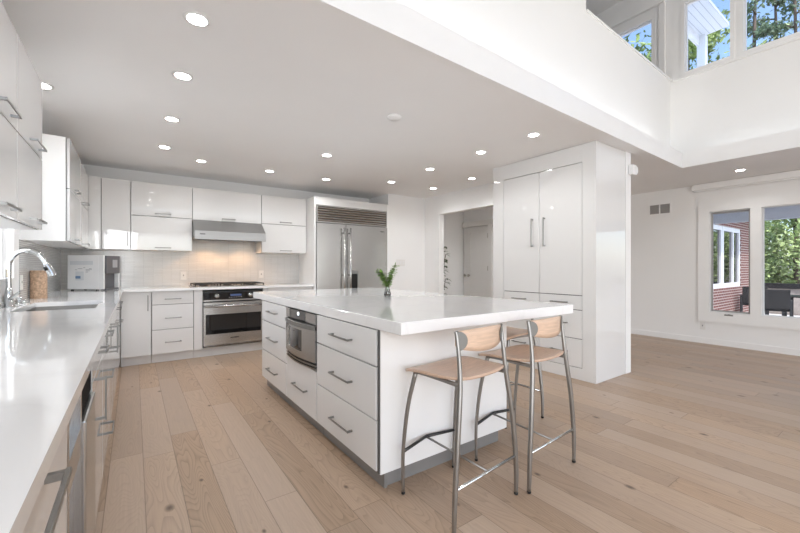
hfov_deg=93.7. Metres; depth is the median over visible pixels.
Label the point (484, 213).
wall
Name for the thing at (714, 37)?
tree
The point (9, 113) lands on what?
upper cabinet
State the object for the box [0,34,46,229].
upper cabinet
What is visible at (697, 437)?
floor
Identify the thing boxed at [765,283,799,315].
wall
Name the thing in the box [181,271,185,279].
wall outlet
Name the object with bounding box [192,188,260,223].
upper cabinet
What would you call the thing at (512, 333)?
bar stool
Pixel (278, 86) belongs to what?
ceiling
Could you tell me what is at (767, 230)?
tree
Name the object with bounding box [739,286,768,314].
patio chair
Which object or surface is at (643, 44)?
tree
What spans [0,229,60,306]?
wall
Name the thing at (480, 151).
recessed light
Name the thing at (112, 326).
base cabinet
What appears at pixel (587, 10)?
trim
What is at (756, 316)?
window
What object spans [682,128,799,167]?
trim
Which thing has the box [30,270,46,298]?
canister
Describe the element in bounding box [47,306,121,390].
base cabinet
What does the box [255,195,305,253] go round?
upper cabinet
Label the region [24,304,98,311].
sink
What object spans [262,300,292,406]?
base cabinet
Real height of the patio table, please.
0.730 m
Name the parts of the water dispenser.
louvre panel, panel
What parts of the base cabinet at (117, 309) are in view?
door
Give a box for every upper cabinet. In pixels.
[0,0,22,219]
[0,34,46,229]
[20,134,81,245]
[45,162,89,248]
[89,176,130,250]
[131,181,191,251]
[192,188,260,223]
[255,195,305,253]
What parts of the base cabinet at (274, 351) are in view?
drawer, drawer, drawer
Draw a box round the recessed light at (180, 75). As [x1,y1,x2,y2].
[172,71,192,80]
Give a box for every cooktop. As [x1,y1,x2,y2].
[189,282,264,286]
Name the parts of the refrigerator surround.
panel, panel, panel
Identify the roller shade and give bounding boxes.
[692,170,799,192]
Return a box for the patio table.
[784,295,799,316]
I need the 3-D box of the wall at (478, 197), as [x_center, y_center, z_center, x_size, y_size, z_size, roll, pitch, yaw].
[1.344,-0.049,5.866,0.120,2.457,4.145,0,0,-35]
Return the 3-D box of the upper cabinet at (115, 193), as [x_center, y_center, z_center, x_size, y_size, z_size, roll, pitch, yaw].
[-3.593,-0.641,4.660,0.400,0.857,0.390,0,0,-35]
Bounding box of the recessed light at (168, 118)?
[163,116,179,121]
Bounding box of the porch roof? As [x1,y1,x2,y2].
[713,205,799,223]
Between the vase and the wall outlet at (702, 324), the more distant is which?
the wall outlet at (702, 324)
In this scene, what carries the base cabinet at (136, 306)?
on the floor
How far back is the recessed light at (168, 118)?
3.23 m
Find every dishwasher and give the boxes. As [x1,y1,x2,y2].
[67,392,81,532]
[82,371,94,532]
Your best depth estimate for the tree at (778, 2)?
24.87 m
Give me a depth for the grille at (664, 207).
6.23 m
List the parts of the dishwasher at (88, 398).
control panel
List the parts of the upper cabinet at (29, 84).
door, door, handle, handle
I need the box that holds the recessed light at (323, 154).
[321,153,331,156]
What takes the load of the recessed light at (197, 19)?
in the ceiling at (278, 86)
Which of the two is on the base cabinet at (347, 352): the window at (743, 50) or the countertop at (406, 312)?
the countertop at (406, 312)
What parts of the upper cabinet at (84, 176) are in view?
door, door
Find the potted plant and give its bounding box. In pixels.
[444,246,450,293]
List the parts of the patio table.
leg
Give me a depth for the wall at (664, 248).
6.09 m
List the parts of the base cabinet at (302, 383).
handle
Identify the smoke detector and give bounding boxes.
[387,114,400,120]
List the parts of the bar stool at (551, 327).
leg, rail, leg, seat, leg, backrest, leg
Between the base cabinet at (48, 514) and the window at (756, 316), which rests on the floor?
the base cabinet at (48, 514)
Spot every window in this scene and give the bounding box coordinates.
[0,229,18,303]
[616,13,654,64]
[681,0,734,76]
[698,195,799,329]
[739,0,799,56]
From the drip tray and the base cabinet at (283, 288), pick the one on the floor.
the base cabinet at (283, 288)
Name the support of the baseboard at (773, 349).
attached to the wall at (664, 248)
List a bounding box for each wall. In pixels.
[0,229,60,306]
[60,164,368,357]
[369,194,424,291]
[397,0,669,145]
[425,151,630,373]
[444,212,463,294]
[464,207,492,228]
[596,0,799,152]
[631,179,799,349]
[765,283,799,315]
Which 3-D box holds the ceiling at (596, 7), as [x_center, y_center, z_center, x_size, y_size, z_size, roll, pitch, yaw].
[1.963,-4.020,1.883,7.080,0.120,9.400,0,0,-35]
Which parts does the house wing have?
pane, pane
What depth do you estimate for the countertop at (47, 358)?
0.94 m
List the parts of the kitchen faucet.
lever, spout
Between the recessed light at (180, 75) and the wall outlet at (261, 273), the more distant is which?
the wall outlet at (261, 273)
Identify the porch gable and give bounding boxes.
[688,0,728,66]
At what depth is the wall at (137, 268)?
5.40 m
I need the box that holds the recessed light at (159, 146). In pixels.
[158,145,170,148]
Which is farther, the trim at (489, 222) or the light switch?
the trim at (489, 222)
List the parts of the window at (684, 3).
frame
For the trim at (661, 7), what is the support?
attached to the wall at (757, 95)
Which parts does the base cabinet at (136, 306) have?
handle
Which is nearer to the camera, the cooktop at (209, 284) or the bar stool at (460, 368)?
the bar stool at (460, 368)
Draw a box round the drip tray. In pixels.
[101,287,118,289]
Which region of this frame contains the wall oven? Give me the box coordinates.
[193,288,262,357]
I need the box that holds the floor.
[95,334,799,532]
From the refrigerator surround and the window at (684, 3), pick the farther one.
the refrigerator surround
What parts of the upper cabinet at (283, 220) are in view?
door, door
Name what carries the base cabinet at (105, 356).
on the floor
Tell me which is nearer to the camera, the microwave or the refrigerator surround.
the microwave
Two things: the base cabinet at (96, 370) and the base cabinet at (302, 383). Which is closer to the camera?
the base cabinet at (96, 370)
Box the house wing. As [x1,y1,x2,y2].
[713,222,748,311]
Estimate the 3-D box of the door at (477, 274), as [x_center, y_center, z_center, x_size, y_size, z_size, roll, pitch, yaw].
[1.672,0.147,8.268,0.104,2.055,0.682,0,0,-35]
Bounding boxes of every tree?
[623,30,695,60]
[688,0,788,70]
[726,0,785,49]
[747,0,799,282]
[760,0,799,259]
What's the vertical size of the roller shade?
0.107 m
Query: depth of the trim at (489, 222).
7.95 m
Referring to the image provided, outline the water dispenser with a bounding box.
[68,255,119,289]
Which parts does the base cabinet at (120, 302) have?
drawer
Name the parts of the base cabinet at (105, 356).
drawer, drawer, drawer, handle, handle, handle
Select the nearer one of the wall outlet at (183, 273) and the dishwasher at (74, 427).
the dishwasher at (74, 427)
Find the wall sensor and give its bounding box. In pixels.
[629,164,637,175]
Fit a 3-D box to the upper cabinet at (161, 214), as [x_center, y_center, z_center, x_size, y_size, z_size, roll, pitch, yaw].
[-3.155,-0.642,4.971,0.667,0.855,0.390,0,0,-35]
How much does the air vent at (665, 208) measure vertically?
0.200 m
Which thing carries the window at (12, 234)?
in the wall at (28, 262)
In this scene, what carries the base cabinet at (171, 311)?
on the floor
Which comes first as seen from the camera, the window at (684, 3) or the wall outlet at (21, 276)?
the wall outlet at (21, 276)
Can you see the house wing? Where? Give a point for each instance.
(730, 240)
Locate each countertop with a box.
[0,283,313,532]
[253,287,572,335]
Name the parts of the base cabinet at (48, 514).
handle, drawer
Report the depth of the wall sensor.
4.15 m
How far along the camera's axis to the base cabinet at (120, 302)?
4.10 m
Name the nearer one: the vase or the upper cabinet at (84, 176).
the vase
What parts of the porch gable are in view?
post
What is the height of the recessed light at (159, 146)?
0.008 m
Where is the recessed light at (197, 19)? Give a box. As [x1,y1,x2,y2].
[183,11,210,27]
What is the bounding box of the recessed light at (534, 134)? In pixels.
[527,132,540,136]
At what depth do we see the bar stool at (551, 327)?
2.19 m
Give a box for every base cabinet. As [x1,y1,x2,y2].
[23,428,71,532]
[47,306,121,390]
[90,344,109,523]
[102,328,114,476]
[109,313,118,430]
[118,301,122,370]
[121,292,150,366]
[151,290,201,362]
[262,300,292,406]
[267,287,312,290]
[287,355,322,433]
[317,315,386,487]
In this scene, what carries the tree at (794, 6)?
on the ground
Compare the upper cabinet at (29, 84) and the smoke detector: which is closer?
the upper cabinet at (29, 84)
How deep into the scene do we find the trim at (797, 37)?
4.49 m
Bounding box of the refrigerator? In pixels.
[316,205,386,289]
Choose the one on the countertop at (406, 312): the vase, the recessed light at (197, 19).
the vase
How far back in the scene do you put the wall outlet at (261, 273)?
5.89 m
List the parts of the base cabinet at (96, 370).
door, drawer, handle, handle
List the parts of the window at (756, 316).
screen frame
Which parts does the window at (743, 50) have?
frame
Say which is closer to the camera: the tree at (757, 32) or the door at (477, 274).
the door at (477, 274)
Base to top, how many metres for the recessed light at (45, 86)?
0.008 m
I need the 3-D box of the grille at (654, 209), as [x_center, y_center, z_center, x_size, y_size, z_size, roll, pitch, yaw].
[4.308,-0.970,6.350,0.009,0.150,0.135,0,0,-35]
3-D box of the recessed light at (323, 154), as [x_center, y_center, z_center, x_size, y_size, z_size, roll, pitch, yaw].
[-0.837,-1.273,4.274,0.126,0.008,0.126,0,0,-35]
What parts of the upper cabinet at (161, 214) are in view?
door, door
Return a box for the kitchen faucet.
[2,249,56,307]
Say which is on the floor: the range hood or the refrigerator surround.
the refrigerator surround
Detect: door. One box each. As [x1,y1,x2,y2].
[463,226,487,296]
[464,228,467,295]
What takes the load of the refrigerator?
on the floor
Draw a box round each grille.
[650,205,658,214]
[660,203,669,213]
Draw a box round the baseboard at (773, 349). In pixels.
[631,329,799,355]
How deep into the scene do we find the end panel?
2.13 m
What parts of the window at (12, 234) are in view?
frame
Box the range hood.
[192,220,265,241]
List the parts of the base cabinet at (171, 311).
drawer, drawer, drawer, filler panel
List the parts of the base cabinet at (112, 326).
door, door, handle, handle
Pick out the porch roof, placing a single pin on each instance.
(785, 212)
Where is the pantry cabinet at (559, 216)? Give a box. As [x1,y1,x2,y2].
[493,141,624,383]
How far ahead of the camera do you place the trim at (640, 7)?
5.45 m
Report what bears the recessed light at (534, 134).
in the ceiling at (278, 86)
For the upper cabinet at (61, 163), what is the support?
attached to the wall at (28, 262)
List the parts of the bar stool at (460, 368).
leg, rail, seat, leg, leg, backrest, leg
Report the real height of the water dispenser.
0.398 m
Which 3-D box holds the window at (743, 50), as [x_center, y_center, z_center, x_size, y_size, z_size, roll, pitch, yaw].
[4.262,-3.030,4.300,0.092,1.030,0.554,0,0,-35]
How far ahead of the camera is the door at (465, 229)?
8.53 m
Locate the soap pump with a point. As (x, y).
(18, 299)
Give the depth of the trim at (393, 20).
2.50 m
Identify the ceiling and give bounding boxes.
[1,0,799,211]
[586,0,622,14]
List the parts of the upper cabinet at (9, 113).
door, door, handle, handle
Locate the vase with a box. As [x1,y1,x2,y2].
[375,262,398,296]
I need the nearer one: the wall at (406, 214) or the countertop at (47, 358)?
the countertop at (47, 358)
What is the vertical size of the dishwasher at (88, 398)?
0.879 m
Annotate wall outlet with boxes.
[20,275,22,289]
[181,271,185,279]
[259,271,263,277]
[700,322,704,329]
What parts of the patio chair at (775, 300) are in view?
seat, backrest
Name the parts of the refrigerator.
door, handle, handle, dispenser panel, door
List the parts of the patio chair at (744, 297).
backrest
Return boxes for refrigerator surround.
[299,196,387,289]
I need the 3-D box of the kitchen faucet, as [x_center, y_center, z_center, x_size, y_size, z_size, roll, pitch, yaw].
[-2.477,0.072,2.509,0.267,0.388,0.111,0,0,-35]
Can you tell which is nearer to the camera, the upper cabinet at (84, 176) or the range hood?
the upper cabinet at (84, 176)
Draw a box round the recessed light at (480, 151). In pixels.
[475,150,486,153]
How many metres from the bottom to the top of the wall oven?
0.859 m
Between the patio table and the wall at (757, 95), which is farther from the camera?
the patio table
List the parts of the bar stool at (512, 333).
leg, seat, leg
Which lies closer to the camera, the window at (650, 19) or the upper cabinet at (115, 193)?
the upper cabinet at (115, 193)
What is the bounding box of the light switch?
[396,259,404,265]
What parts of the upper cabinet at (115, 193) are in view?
filler panel, door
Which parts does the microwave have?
frame, control panel, handle, door, frame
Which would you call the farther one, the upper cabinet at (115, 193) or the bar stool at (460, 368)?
the upper cabinet at (115, 193)
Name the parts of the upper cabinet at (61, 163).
door, door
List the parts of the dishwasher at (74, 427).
pane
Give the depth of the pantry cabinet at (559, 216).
4.06 m
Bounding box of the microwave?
[285,307,318,369]
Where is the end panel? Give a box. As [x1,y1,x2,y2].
[378,322,506,484]
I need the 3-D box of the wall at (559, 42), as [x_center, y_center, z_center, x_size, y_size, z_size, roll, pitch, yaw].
[0.987,-2.639,3.103,6.665,2.643,0.070,0,0,-37]
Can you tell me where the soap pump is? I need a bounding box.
[15,297,22,304]
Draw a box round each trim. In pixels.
[302,0,681,168]
[462,219,492,297]
[586,9,671,80]
[602,0,664,28]
[658,2,665,73]
[673,36,799,81]
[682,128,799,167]
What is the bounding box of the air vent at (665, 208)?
[649,202,671,215]
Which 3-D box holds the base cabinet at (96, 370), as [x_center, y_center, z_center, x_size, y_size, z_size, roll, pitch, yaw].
[-1.566,0.740,1.507,0.620,0.879,0.569,0,0,-35]
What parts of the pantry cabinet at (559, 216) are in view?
drawer, door, drawer, drawer, handle, panel, handle, drawer, drawer, drawer, door, panel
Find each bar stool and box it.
[401,323,518,532]
[474,315,575,493]
[505,318,543,428]
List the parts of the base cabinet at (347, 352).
handle, handle, handle, drawer, drawer, drawer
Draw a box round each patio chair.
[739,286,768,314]
[765,289,792,316]
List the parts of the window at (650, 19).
frame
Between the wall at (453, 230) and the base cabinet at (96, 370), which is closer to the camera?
the base cabinet at (96, 370)
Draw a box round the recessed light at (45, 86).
[42,82,53,89]
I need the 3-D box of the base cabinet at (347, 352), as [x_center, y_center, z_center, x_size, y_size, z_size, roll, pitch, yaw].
[-0.121,0.754,2.452,0.635,0.850,0.787,0,0,-35]
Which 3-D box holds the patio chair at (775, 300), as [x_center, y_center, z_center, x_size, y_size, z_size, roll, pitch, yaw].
[9.431,1.019,9.504,0.600,0.920,0.580,0,0,31]

